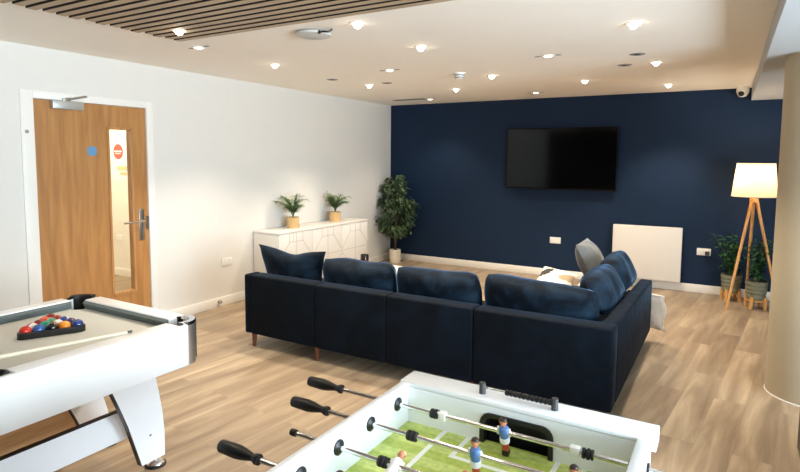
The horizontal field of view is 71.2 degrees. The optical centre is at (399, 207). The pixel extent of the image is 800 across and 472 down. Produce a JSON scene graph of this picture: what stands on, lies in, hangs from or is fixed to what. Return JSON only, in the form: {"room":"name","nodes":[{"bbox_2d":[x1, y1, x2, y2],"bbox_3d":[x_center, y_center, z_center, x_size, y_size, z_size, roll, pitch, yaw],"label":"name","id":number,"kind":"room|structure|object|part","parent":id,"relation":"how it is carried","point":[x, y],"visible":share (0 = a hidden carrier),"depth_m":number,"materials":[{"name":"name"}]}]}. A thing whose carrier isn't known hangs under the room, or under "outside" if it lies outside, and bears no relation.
{"room":"common room","nodes":[
{"label":"common room","id":0,"kind":"room"},
{"bbox_2d":[109,130,130,269],"bbox_3d":[-3.305,-0.282,7.293,3.450,2.442,0.150,3,6,30],"label":"wall","id":1,"kind":"structure","parent":0,"point":[120,208],"depth_m":7.50,"materials":[{"name":"white paint"}]},
{"bbox_2d":[110,132,127,179],"bbox_3d":[-3.728,-0.691,7.413,0.360,0.630,0.012,3,6,30],"label":"notice","id":2,"kind":"object","parent":1,"relation":"attached to","point":[118,148],"visible":0.96,"depth_m":7.41,"materials":[{"name":"paper"}]},
{"bbox_3d":[-3.678,-0.494,7.399,0.200,0.120,0.004,3,6,30],"label":"orange panel","id":3,"kind":"part","parent":2,"relation":"part of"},
{"bbox_2d":[116,234,123,240],"bbox_3d":[-3.770,0.398,7.527,0.147,0.086,0.014,3,6,30],"label":"wall socket","id":4,"kind":"object","parent":1,"relation":"attached to","point":[120,237],"visible":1,"depth_m":7.52,"materials":[{"name":"white plastic"}]},
{"bbox_2d":[114,267,130,276],"bbox_3d":[-3.334,0.891,7.310,3.400,0.100,0.016,3,6,30],"label":"baseboard","id":5,"kind":"structure","parent":1,"relation":"attached to","point":[118,271],"depth_m":7.54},
{"bbox_2d":[0,41,390,310],"bbox_3d":[-2.469,-0.093,5.170,0.150,2.442,9.200,3,6,30],"label":"wall","id":6,"kind":"structure","parent":0,"point":[225,149],"depth_m":5.88,"materials":[{"name":"white paint"}]},
{"bbox_2d":[18,89,158,308],"bbox_3d":[-2.660,0.103,4.840,0.152,2.105,1.138,3,6,30],"label":"trim","id":7,"kind":"structure","parent":6,"relation":"attached to","point":[26,96],"depth_m":4.39,"materials":[{"name":"white paint"}]},
{"bbox_2d":[33,96,150,306],"bbox_3d":[-2.605,0.104,4.806,0.119,2.097,0.995,3,6,30],"label":"door","id":8,"kind":"structure","parent":6,"relation":"in","point":[72,139],"depth_m":4.72,"materials":[{"name":"brown wood"}]},
{"bbox_3d":[-2.659,-0.898,4.574,0.027,0.060,0.198,3,6,30],"label":"closer arm","id":9,"kind":"part","parent":8,"relation":"part of","materials":[{"name":"metal"}]},
{"bbox_3d":[-2.412,0.129,5.080,0.061,0.024,0.208,3,6,30],"label":"lever","id":10,"kind":"part","parent":8,"relation":"part of","materials":[{"name":"silver metal"}]},
{"bbox_3d":[-2.392,0.153,5.181,0.009,0.290,0.054,3,6,30],"label":"handle plate","id":11,"kind":"part","parent":8,"relation":"part of","materials":[{"name":"metal"}]},
{"bbox_2d":[221,257,231,265],"bbox_3d":[-1.880,0.581,6.082,0.014,0.086,0.147,3,6,30],"label":"wall socket","id":12,"kind":"object","parent":6,"relation":"attached to","point":[225,261],"visible":1,"depth_m":6.07,"materials":[{"name":"white plastic"}]},
{"bbox_2d":[169,253,389,315],"bbox_3d":[-2.448,1.083,5.157,0.016,0.100,9.034,3,6,30],"label":"baseboard","id":13,"kind":"structure","parent":6,"relation":"attached to","point":[210,304],"depth_m":5.97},
{"bbox_2d":[287,216,298,227],"bbox_3d":[-1.278,0.171,6.689,0.150,0.128,0.150,3,6,30],"label":"pot","id":14,"kind":"object","parent":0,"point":[292,221],"depth_m":6.63,"materials":[{"name":"beige wicker"}]},
{"bbox_2d":[330,211,340,221],"bbox_3d":[-0.858,0.113,7.402,0.147,0.128,0.147,3,6,30],"label":"pot","id":15,"kind":"object","parent":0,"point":[335,216],"depth_m":7.34,"materials":[{"name":"beige wicker"}]},
{"bbox_2d":[0,0,777,105],"bbox_3d":[-0.422,-1.242,3.753,4.995,0.120,9.400,3,6,30],"label":"ceiling","id":16,"kind":"structure","parent":0,"point":[700,44],"depth_m":4.27,"materials":[{"name":"white paint"}]},
{"bbox_2d":[188,46,208,48],"bbox_3d":[-1.549,-1.231,4.301,0.210,0.013,0.100,3,6,30],"label":"recessed light","id":17,"kind":"object","parent":16,"relation":"in","point":[193,47],"visible":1,"depth_m":4.28,"materials":[{"name":"white plastic"}]},
{"bbox_2d":[0,0,452,41],"bbox_3d":[-1.225,-0.994,1.666,2.962,0.025,3.665,3,6,30],"label":"ceiling panel","id":18,"kind":"object","parent":16,"relation":"attached to","point":[200,19],"visible":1,"depth_m":3.17,"materials":[{"name":"brown wood"}]},
{"bbox_2d":[172,29,186,34],"bbox_3d":[-1.439,-1.143,3.645,0.100,0.034,0.100,3,6,30],"label":"recessed light","id":19,"kind":"object","parent":18,"relation":"attached to","point":[177,31],"visible":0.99,"depth_m":3.63,"materials":[{"name":"white plastic"}]},
{"bbox_2d":[269,64,279,67],"bbox_3d":[-1.134,-1.283,5.065,0.100,0.034,0.100,3,6,30],"label":"recessed light","id":20,"kind":"object","parent":16,"relation":"in","point":[272,65],"visible":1,"depth_m":5.04,"materials":[{"name":"white plastic"}]},
{"bbox_2d":[295,29,332,39],"bbox_3d":[-0.581,-1.166,3.756,0.244,0.038,0.253,0,5,-10],"label":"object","id":21,"kind":"object","parent":16,"relation":"attached to","point":[310,34],"visible":1,"depth_m":3.69,"materials":[{"name":"grey plastic"}]},
{"bbox_2d":[349,21,364,28],"bbox_3d":[-0.267,-1.142,3.507,0.100,0.034,0.100,3,6,30],"label":"recessed light","id":22,"kind":"object","parent":16,"relation":"in","point":[357,24],"visible":1,"depth_m":3.49,"materials":[{"name":"white plastic"}]},
{"bbox_2d":[393,98,425,100],"bbox_3d":[0.134,-1.532,7.905,0.520,0.008,0.110,3,6,30],"label":"ceiling vent","id":23,"kind":"object","parent":16,"relation":"in","point":[417,98],"visible":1,"depth_m":7.87,"materials":[{"name":"grey plastic"}]},
{"bbox_2d":[414,45,427,50],"bbox_3d":[0.159,-1.202,4.229,0.100,0.034,0.100,3,6,30],"label":"recessed light","id":24,"kind":"object","parent":16,"relation":"in","point":[420,48],"visible":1,"depth_m":4.21,"materials":[{"name":"white plastic"}]},
{"bbox_2d":[453,72,465,79],"bbox_3d":[0.584,-1.292,5.484,0.124,0.062,0.124,3,6,30],"label":"smoke detector","id":25,"kind":"object","parent":16,"relation":"attached to","point":[458,75],"visible":1,"depth_m":5.45,"materials":[{"name":"white plastic"}]},
{"bbox_2d":[536,54,560,56],"bbox_3d":[1.202,-1.232,4.543,0.210,0.013,0.100,3,6,30],"label":"recessed light","id":26,"kind":"object","parent":16,"relation":"in","point":[547,55],"visible":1,"depth_m":4.52,"materials":[{"name":"white plastic"}]},
{"bbox_2d":[625,21,641,28],"bbox_3d":[1.447,-1.126,3.465,0.100,0.034,0.100,3,6,30],"label":"recessed light","id":27,"kind":"object","parent":16,"relation":"in","point":[632,25],"visible":1,"depth_m":3.44,"materials":[{"name":"white plastic"}]},
{"bbox_2d":[629,53,645,55],"bbox_3d":[1.890,-1.222,4.452,0.120,0.006,0.120,3,6,30],"label":"ceiling vent","id":28,"kind":"object","parent":16,"relation":"in","point":[632,54],"visible":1,"depth_m":4.44,"materials":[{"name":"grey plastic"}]},
{"bbox_2d":[650,61,662,65],"bbox_3d":[2.196,-1.236,4.795,0.100,0.034,0.100,3,6,30],"label":"recessed light","id":29,"kind":"object","parent":16,"relation":"in","point":[655,63],"visible":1,"depth_m":4.78,"materials":[{"name":"white plastic"}]},
{"bbox_2d":[736,86,749,96],"bbox_3d":[3.885,-1.314,6.338,0.128,0.118,0.134,3,6,30],"label":"dome camera","id":30,"kind":"object","parent":16,"relation":"attached to","point":[742,91],"visible":1,"depth_m":6.29,"materials":[{"name":"white plastic"}]},
{"bbox_2d":[54,259,799,471],"bbox_3d":[-0.481,1.298,3.996,11.800,0.100,9.400,3,6,30],"label":"floor","id":31,"kind":"structure","parent":0,"point":[701,379],"depth_m":3.82,"materials":[{"name":"brown wood"}]},
{"bbox_2d":[0,294,196,471],"bbox_3d":[-1.859,0.981,2.292,1.001,0.804,1.781,3,6,30],"label":"pool table","id":32,"kind":"object","parent":31,"relation":"on","point":[54,415],"visible":0.98,"depth_m":2.58,"materials":[{"name":"white wood"}]},
{"bbox_3d":[-1.439,0.643,2.017,0.028,0.068,0.100,3,6,30],"label":"pocket plate","id":33,"kind":"part","parent":32,"relation":"part of","materials":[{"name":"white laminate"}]},
{"bbox_2d":[19,326,31,332],"bbox_3d":[-1.748,0.576,2.608,0.052,0.052,0.052,3,6,30],"label":"ball","id":34,"kind":"object","parent":32,"relation":"on","point":[25,329],"visible":0.57,"depth_m":2.59,"materials":[{"name":"red plastic"}]},
{"bbox_2d":[27,323,36,328],"bbox_3d":[-1.751,0.572,2.661,0.052,0.052,0.052,3,6,30],"label":"ball","id":35,"kind":"object","parent":32,"relation":"on","point":[31,325],"visible":0.34,"depth_m":2.65,"materials":[{"name":"white plastic"}]},
{"bbox_3d":[-2.044,0.568,2.833,0.095,0.068,0.700,3,6,30],"label":"rail","id":36,"kind":"part","parent":32,"relation":"part of","materials":[{"name":"white laminate"}]},
{"bbox_2d":[0,301,71,324],"bbox_3d":[-1.996,0.564,2.804,0.016,0.042,0.700,3,6,30],"label":"cushion","id":37,"kind":"object","parent":32,"relation":"on","point":[31,313],"depth_m":2.93,"materials":[{"name":"fabric"}]},
{"bbox_2d":[33,319,42,323],"bbox_3d":[-1.755,0.567,2.714,0.052,0.052,0.052,3,6,30],"label":"ball","id":38,"kind":"object","parent":32,"relation":"on","point":[38,321],"visible":0.23,"depth_m":2.70,"materials":[{"name":"red plastic"}]},
{"bbox_2d":[32,324,44,331],"bbox_3d":[-1.704,0.574,2.638,0.052,0.052,0.052,3,6,30],"label":"ball","id":39,"kind":"object","parent":32,"relation":"on","point":[39,327],"visible":0.73,"depth_m":2.62,"materials":[{"name":"blue plastic"}]},
{"bbox_2d":[40,316,48,320],"bbox_3d":[-1.758,0.563,2.766,0.052,0.052,0.052,3,6,30],"label":"ball","id":40,"kind":"object","parent":32,"relation":"on","point":[44,318],"visible":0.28,"depth_m":2.75,"materials":[{"name":"plastic"}]},
{"bbox_2d":[40,321,49,329],"bbox_3d":[-1.707,0.570,2.690,0.052,0.052,0.052,3,6,30],"label":"ball","id":41,"kind":"object","parent":32,"relation":"on","point":[44,323],"visible":0.27,"depth_m":2.68,"materials":[{"name":"green plastic"}]},
{"bbox_2d":[17,323,85,340],"bbox_3d":[-1.701,0.582,2.681,0.276,0.030,0.254,3,6,30],"label":"ball rack","id":42,"kind":"object","parent":32,"relation":"on","point":[61,331],"visible":0.64,"depth_m":2.62,"materials":[{"name":"black plastic"}]},
{"bbox_2d":[45,322,57,329],"bbox_3d":[-1.660,0.572,2.667,0.052,0.052,0.052,3,6,30],"label":"ball","id":43,"kind":"object","parent":32,"relation":"on","point":[52,325],"visible":0.81,"depth_m":2.65,"materials":[{"name":"black plastic"}]},
{"bbox_2d":[53,319,62,328],"bbox_3d":[-1.663,0.567,2.719,0.052,0.052,0.052,3,6,30],"label":"ball","id":44,"kind":"object","parent":32,"relation":"on","point":[58,321],"visible":0.34,"depth_m":2.70,"materials":[{"name":"white plastic"}]},
{"bbox_2d":[59,321,70,327],"bbox_3d":[-1.616,0.570,2.696,0.052,0.052,0.052,3,6,30],"label":"ball","id":45,"kind":"object","parent":32,"relation":"on","point":[64,324],"visible":0.7,"depth_m":2.68,"materials":[{"name":"orange plastic"}]},
{"bbox_2d":[0,330,131,358],"bbox_3d":[-1.746,0.613,2.119,1.350,0.060,0.027,-3,6,-38],"label":"pool cue","id":46,"kind":"object","parent":32,"relation":"on","point":[23,352],"visible":1,"depth_m":2.35,"materials":[{"name":"brown wood"}]},
{"bbox_2d":[65,318,74,326],"bbox_3d":[-1.619,0.565,2.749,0.052,0.052,0.052,3,6,30],"label":"ball","id":47,"kind":"object","parent":32,"relation":"on","point":[70,320],"visible":0.31,"depth_m":2.73,"materials":[{"name":"purple plastic"}]},
{"bbox_2d":[71,319,82,326],"bbox_3d":[-1.572,0.568,2.725,0.052,0.052,0.052,3,6,30],"label":"ball","id":48,"kind":"object","parent":32,"relation":"on","point":[77,322],"visible":0.73,"depth_m":2.71,"materials":[{"name":"blue plastic"}]},
{"bbox_3d":[-1.773,0.998,3.001,0.135,0.550,0.372,3,6,30],"label":"leg","id":49,"kind":"part","parent":32,"relation":"part of","materials":[{"name":"white laminate"}]},
{"bbox_3d":[-1.264,0.613,2.377,0.095,0.068,0.700,3,6,30],"label":"rail","id":50,"kind":"part","parent":32,"relation":"part of","materials":[{"name":"white laminate"}]},
{"bbox_2d":[83,301,168,325],"bbox_3d":[-1.458,0.556,2.937,0.720,0.042,0.016,3,6,30],"label":"cushion","id":51,"kind":"object","parent":32,"relation":"on","point":[139,317],"depth_m":2.93,"materials":[{"name":"fabric"}]},
{"bbox_3d":[-1.430,0.559,2.985,0.720,0.068,0.095,3,6,30],"label":"rail","id":52,"kind":"part","parent":32,"relation":"part of","materials":[{"name":"white laminate"}]},
{"bbox_3d":[-1.286,1.026,2.716,0.135,0.550,0.372,3,6,30],"label":"leg","id":53,"kind":"part","parent":32,"relation":"part of","materials":[{"name":"white laminate"}]},
{"bbox_2d":[253,217,367,277],"bbox_3d":[-1.062,0.591,7.078,0.386,0.772,1.790,3,6,30],"label":"sideboard","id":54,"kind":"object","parent":31,"relation":"on","point":[346,238],"visible":0.52,"depth_m":6.86,"materials":[{"name":"white paint"}]},
{"bbox_2d":[275,194,309,227],"bbox_3d":[-1.271,0.015,6.684,0.383,0.440,0.469,3,6,30],"label":"potted palm","id":55,"kind":"object","parent":54,"relation":"on","point":[292,221],"visible":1,"depth_m":6.63,"materials":[{"name":"plant"}]},
{"bbox_3d":[-1.206,0.617,6.478,0.020,0.670,0.585,3,6,30],"label":"door","id":56,"kind":"part","parent":54,"relation":"part of","materials":[{"name":"white paint"}]},
{"bbox_3d":[-0.907,0.576,6.986,0.020,0.670,0.585,3,6,30],"label":"door","id":57,"kind":"part","parent":54,"relation":"part of","materials":[{"name":"white paint"}]},
{"bbox_2d":[323,193,350,221],"bbox_3d":[-0.835,-0.030,7.399,0.380,0.413,0.497,-1,5,-14],"label":"potted palm","id":58,"kind":"object","parent":54,"relation":"on","point":[335,216],"visible":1,"depth_m":7.34,"materials":[{"name":"plant"}]},
{"bbox_3d":[-0.608,0.534,7.494,0.020,0.670,0.585,3,6,30],"label":"door","id":59,"kind":"part","parent":54,"relation":"part of","materials":[{"name":"white paint"}]},
{"bbox_2d":[374,175,420,262],"bbox_3d":[-0.043,0.173,8.560,0.619,1.363,0.628,3,6,30],"label":"ficus tree","id":60,"kind":"object","parent":31,"relation":"on","point":[391,206],"visible":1,"depth_m":8.56,"materials":[{"name":"green plant"}]},
{"bbox_3d":[-0.076,0.742,8.703,0.180,0.205,0.180,3,6,30],"label":"pot","id":61,"kind":"part","parent":60,"relation":"part of","materials":[{"name":"white ceramic"}]},
{"bbox_2d":[217,371,664,471],"bbox_3d":[-0.033,1.026,1.293,1.150,0.914,1.185,3,6,30],"label":"table","id":62,"kind":"object","parent":31,"relation":"on","point":[425,422],"visible":1,"depth_m":1.57,"materials":[{"name":"white laminate"}]},
{"bbox_3d":[0.013,0.658,1.198,0.988,0.013,0.013,3,6,30],"label":"playing rod","id":63,"kind":"part","parent":62,"relation":"part of","materials":[{"name":"silver metal"}]},
{"bbox_3d":[0.109,0.648,1.319,0.944,0.013,0.013,3,6,30],"label":"playing rod","id":64,"kind":"part","parent":62,"relation":"part of","materials":[{"name":"silver metal"}]},
{"bbox_3d":[0.160,0.635,1.468,1.008,0.013,0.013,3,6,30],"label":"playing rod","id":65,"kind":"part","parent":62,"relation":"part of","materials":[{"name":"silver metal"}]},
{"bbox_3d":[0.252,0.551,1.711,0.021,0.036,0.021,3,6,30],"label":"counter post","id":66,"kind":"part","parent":62,"relation":"part of","materials":[{"name":"grey plastic"}]},
{"bbox_3d":[0.211,0.623,1.614,1.068,0.013,0.013,3,6,30],"label":"playing rod","id":67,"kind":"part","parent":62,"relation":"part of","materials":[{"name":"silver metal"}]},
{"bbox_3d":[0.351,0.593,1.663,0.760,0.042,0.098,3,6,30],"label":"rail","id":68,"kind":"part","parent":62,"relation":"part of","materials":[{"name":"white laminate"}]},
{"bbox_3d":[0.443,0.562,1.600,0.021,0.036,0.021,3,6,30],"label":"counter post","id":69,"kind":"part","parent":62,"relation":"part of","materials":[{"name":"grey plastic"}]},
{"bbox_2d":[245,272,651,413],"bbox_3d":[0.434,0.873,4.810,2.965,0.620,1.885,3,6,30],"label":"sofa","id":70,"kind":"object","parent":31,"relation":"on","point":[584,363],"visible":0.84,"depth_m":3.80,"materials":[{"name":"blue fabric"}]},
{"bbox_3d":[-1.063,0.778,5.122,0.060,0.505,0.920,3,6,30],"label":"armrest","id":71,"kind":"part","parent":70,"relation":"part of","materials":[{"name":"blue fabric"}]},
{"bbox_3d":[-1.241,1.116,4.772,0.045,0.118,0.046,3,6,30],"label":"leg","id":72,"kind":"part","parent":70,"relation":"part of","materials":[{"name":"brown wood"}]},
{"bbox_3d":[-0.932,0.824,4.601,0.693,0.505,0.150,3,6,30],"label":"panel","id":73,"kind":"part","parent":70,"relation":"part of","materials":[{"name":"blue fabric"}]},
{"bbox_2d":[259,244,325,280],"bbox_3d":[-0.931,0.514,4.864,0.761,0.348,0.197,3,6,30],"label":"cushion","id":74,"kind":"object","parent":70,"relation":"on","point":[309,265],"visible":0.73,"depth_m":4.76,"materials":[{"name":"blue fabric"}]},
{"bbox_3d":[-0.654,1.150,4.429,0.045,0.118,0.046,3,6,30],"label":"leg","id":75,"kind":"part","parent":70,"relation":"part of","materials":[{"name":"brown wood"}]},
{"bbox_3d":[-0.350,0.857,4.261,0.653,0.505,0.150,3,6,30],"label":"panel","id":76,"kind":"part","parent":70,"relation":"part of","materials":[{"name":"blue fabric"}]},
{"bbox_2d":[323,258,396,292],"bbox_3d":[-0.327,0.571,4.495,0.700,0.311,0.252,3,6,30],"label":"cushion","id":77,"kind":"object","parent":70,"relation":"on","point":[347,271],"visible":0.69,"depth_m":4.37,"materials":[{"name":"blue fabric"}]},
{"bbox_3d":[0.223,0.890,3.926,0.673,0.505,0.150,3,6,30],"label":"panel","id":78,"kind":"part","parent":70,"relation":"part of","materials":[{"name":"blue fabric"}]},
{"bbox_2d":[397,266,481,305],"bbox_3d":[0.282,0.606,4.137,0.698,0.310,0.252,3,6,30],"label":"cushion","id":79,"kind":"object","parent":70,"relation":"on","point":[462,286],"visible":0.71,"depth_m":4.01,"materials":[{"name":"blue fabric"}]},
{"bbox_2d":[484,274,598,320],"bbox_3d":[0.932,0.635,3.753,0.780,0.329,0.246,3,6,30],"label":"cushion","id":80,"kind":"object","parent":70,"relation":"on","point":[500,290],"visible":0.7,"depth_m":3.64,"materials":[{"name":"blue fabric"}]},
{"bbox_3d":[0.894,0.929,3.534,0.878,0.505,0.150,3,6,30],"label":"panel","id":81,"kind":"part","parent":70,"relation":"part of","materials":[{"name":"blue fabric"}]},
{"bbox_2d":[537,266,577,285],"bbox_3d":[1.251,0.614,4.560,0.284,0.213,0.320,4,6,38],"label":"cushion","id":82,"kind":"object","parent":70,"relation":"on","point":[549,274],"visible":0.45,"depth_m":4.55,"materials":[{"name":"beige fabric"}]},
{"bbox_2d":[575,238,603,274],"bbox_3d":[1.667,0.501,4.817,0.285,0.421,0.460,3,6,30],"label":"cushion","id":83,"kind":"object","parent":70,"relation":"on","point":[588,255],"visible":0.5,"depth_m":4.67,"materials":[{"name":"grey fabric"}]},
{"bbox_2d":[580,264,624,314],"bbox_3d":[1.463,0.578,4.049,0.263,0.289,0.681,3,6,30],"label":"cushion","id":84,"kind":"object","parent":70,"relation":"on","point":[604,280],"visible":0.84,"depth_m":3.84,"materials":[{"name":"blue fabric"}]},
{"bbox_2d":[599,250,636,290],"bbox_3d":[1.803,0.522,4.622,0.259,0.300,0.635,3,6,30],"label":"cushion","id":85,"kind":"object","parent":70,"relation":"on","point":[620,261],"visible":0.61,"depth_m":4.44,"materials":[{"name":"blue fabric"}]},
{"bbox_2d":[577,283,666,331],"bbox_3d":[1.983,0.892,5.013,0.738,0.370,0.240,3,6,30],"label":"throw blanket","id":86,"kind":"object","parent":70,"relation":"on","point":[658,307],"visible":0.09,"depth_m":4.89,"materials":[{"name":"white fabric"}]},
{"bbox_3d":[1.706,0.882,4.146,0.100,0.504,1.730,3,6,30],"label":"panel","id":87,"kind":"part","parent":70,"relation":"part of","materials":[{"name":"blue fabric"}]},
{"bbox_2d":[709,233,745,301],"bbox_3d":[3.780,0.677,6.489,0.381,0.773,0.389,3,6,30],"label":"potted plant","id":88,"kind":"object","parent":31,"relation":"on","point":[726,277],"visible":0.82,"depth_m":6.40,"materials":[{"name":"plant"}]},
{"bbox_3d":[3.764,0.992,6.536,0.045,0.137,0.042,3,6,30],"label":"leg","id":89,"kind":"part","parent":88,"relation":"part of","materials":[{"name":"brown wood"}]},
{"bbox_3d":[3.783,0.544,6.471,0.298,0.503,0.193,3,6,30],"label":"stem","id":90,"kind":"part","parent":88,"relation":"part of","materials":[{"name":"green plant"}]},
{"bbox_3d":[3.741,1.003,6.407,0.042,0.137,0.045,3,6,30],"label":"leg","id":91,"kind":"part","parent":88,"relation":"part of","materials":[{"name":"brown wood"}]},
{"bbox_3d":[3.818,0.864,6.448,0.219,0.205,0.219,3,6,30],"label":"pot","id":92,"kind":"part","parent":88,"relation":"part of","materials":[{"name":"grey wicker"}]},
{"bbox_3d":[3.871,1.006,6.384,0.045,0.137,0.042,3,6,30],"label":"leg","id":93,"kind":"part","parent":88,"relation":"part of","materials":[{"name":"brown wood"}]},
{"bbox_2d":[725,163,776,309],"bbox_3d":[3.777,0.312,6.016,0.480,1.585,0.486,-1,5,-14],"label":"floor lamp","id":94,"kind":"object","parent":31,"relation":"on","point":[754,181],"visible":0.94,"depth_m":5.91,"materials":[{"name":"white fabric"}]},
{"bbox_3d":[3.662,0.500,6.031,0.261,1.206,0.033,0,5,-9],"label":"leg","id":95,"kind":"part","parent":94,"relation":"part of","materials":[{"name":"brown wood"}]},
{"bbox_3d":[3.868,0.488,6.190,0.033,1.206,0.297,3,6,27],"label":"leg","id":96,"kind":"part","parent":94,"relation":"part of","materials":[{"name":"brown wood"}]},
{"bbox_3d":[3.802,-0.298,5.985,0.426,0.350,0.426,3,6,30],"label":"lamp shade","id":97,"kind":"part","parent":94,"relation":"part of","materials":[{"name":"beige fabric"}]},
{"bbox_3d":[3.911,0.509,5.947,0.301,1.206,0.032,5,7,43],"label":"leg","id":98,"kind":"part","parent":94,"relation":"part of","materials":[{"name":"brown wood"}]},
{"bbox_2d":[744,239,772,310],"bbox_3d":[3.896,0.704,6.075,0.290,0.791,0.309,3,6,30],"label":"potted plant","id":99,"kind":"object","parent":31,"relation":"on","point":[756,288],"visible":0.97,"depth_m":6.04,"materials":[{"name":"plant"}]},
{"bbox_3d":[3.832,1.022,6.190,0.045,0.137,0.042,3,6,30],"label":"leg","id":100,"kind":"part","parent":99,"relation":"part of","materials":[{"name":"brown wood"}]},
{"bbox_3d":[3.809,1.033,6.061,0.042,0.137,0.045,3,6,30],"label":"leg","id":101,"kind":"part","parent":99,"relation":"part of","materials":[{"name":"brown wood"}]},
{"bbox_3d":[3.887,0.895,6.102,0.219,0.205,0.219,3,6,30],"label":"pot","id":102,"kind":"part","parent":99,"relation":"part of","materials":[{"name":"grey wicker"}]},
{"bbox_3d":[3.928,0.570,6.062,0.127,0.521,0.163,-1,5,-11],"label":"stem","id":103,"kind":"part","parent":99,"relation":"part of","materials":[{"name":"green plant"}]},
{"bbox_3d":[3.939,1.036,6.038,0.045,0.137,0.042,3,6,30],"label":"leg","id":104,"kind":"part","parent":99,"relation":"part of","materials":[{"name":"brown wood"}]},
{"bbox_2d":[797,412,799,456],"bbox_3d":[2.147,1.069,2.537,0.480,0.645,1.005,3,6,30],"label":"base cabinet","id":105,"kind":"object","parent":31,"relation":"on","point":[798,440],"visible":1,"depth_m":3.05,"materials":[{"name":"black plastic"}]},
{"bbox_3d":[-0.235,0.872,6.062,0.690,0.403,0.690,3,6,30],"label":"coffee table","id":106,"kind":"object","parent":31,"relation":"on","visible":0},
{"bbox_2d":[360,254,368,261],"bbox_3d":[-0.388,0.586,6.129,0.093,0.155,0.093,3,6,30],"label":"candle jar","id":107,"kind":"object","parent":106,"relation":"on","point":[364,257],"visible":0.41,"depth_m":6.09,"materials":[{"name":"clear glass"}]},
{"bbox_2d":[390,88,782,291],"bbox_3d":[3.422,-0.204,6.955,8.200,2.442,0.150,3,6,30],"label":"wall","id":108,"kind":"structure","parent":0,"point":[679,152],"depth_m":7.38,"materials":[{"name":"blue paint"}]},
{"bbox_2d":[550,237,560,243],"bbox_3d":[2.129,0.443,7.674,0.147,0.086,0.014,3,6,30],"label":"wall socket","id":109,"kind":"object","parent":108,"relation":"attached to","point":[557,240],"visible":1,"depth_m":7.67,"materials":[{"name":"white plastic"}]},
{"bbox_2d":[506,126,618,191],"bbox_3d":[2.152,-0.663,7.525,1.470,0.830,0.085,3,6,30],"label":"television","id":110,"kind":"object","parent":108,"relation":"attached to","point":[561,158],"visible":1,"depth_m":7.46,"materials":[{"name":"black plastic"}]},
{"bbox_2d":[401,253,769,300],"bbox_3d":[3.285,0.963,7.035,8.000,0.100,0.016,3,6,30],"label":"baseboard","id":111,"kind":"structure","parent":108,"relation":"attached to","point":[688,287],"depth_m":7.91,"materials":[{"name":"white paint"}]},
{"bbox_2d":[612,224,682,282],"bbox_3d":[3.105,0.558,7.054,0.800,0.672,0.102,3,6,30],"label":"radiator","id":112,"kind":"object","parent":108,"relation":"attached to","point":[655,252],"visible":0.94,"depth_m":6.97,"materials":[{"name":"white metal"}]},
{"bbox_2d":[697,248,710,255],"bbox_3d":[3.669,0.533,6.756,0.150,0.086,0.045,3,6,30],"label":"wall socket","id":113,"kind":"object","parent":108,"relation":"attached to","point":[700,251],"visible":1,"depth_m":6.76,"materials":[{"name":"white plastic"}]},
{"bbox_2d":[751,0,799,99],"bbox_3d":[3.178,-0.964,1.655,3.355,0.262,9.400,3,6,30],"label":"ceiling","id":114,"kind":"structure","parent":0,"point":[783,39],"depth_m":3.59,"materials":[{"name":"grey paint"}]},
{"bbox_2d":[764,52,799,405],"bbox_3d":[2.830,0.141,3.731,0.550,2.300,0.550,3,6,30],"label":"column","id":115,"kind":"structure","parent":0,"point":[782,370],"depth_m":3.70,"materials":[{"name":"paint"}]},
{"bbox_2d":[764,386,799,406],"bbox_3d":[2.822,1.282,3.829,0.558,0.009,0.558,3,6,30],"label":"trim","id":116,"kind":"structure","parent":115,"relation":"attached to","point":[764,386],"depth_m":3.75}
]}

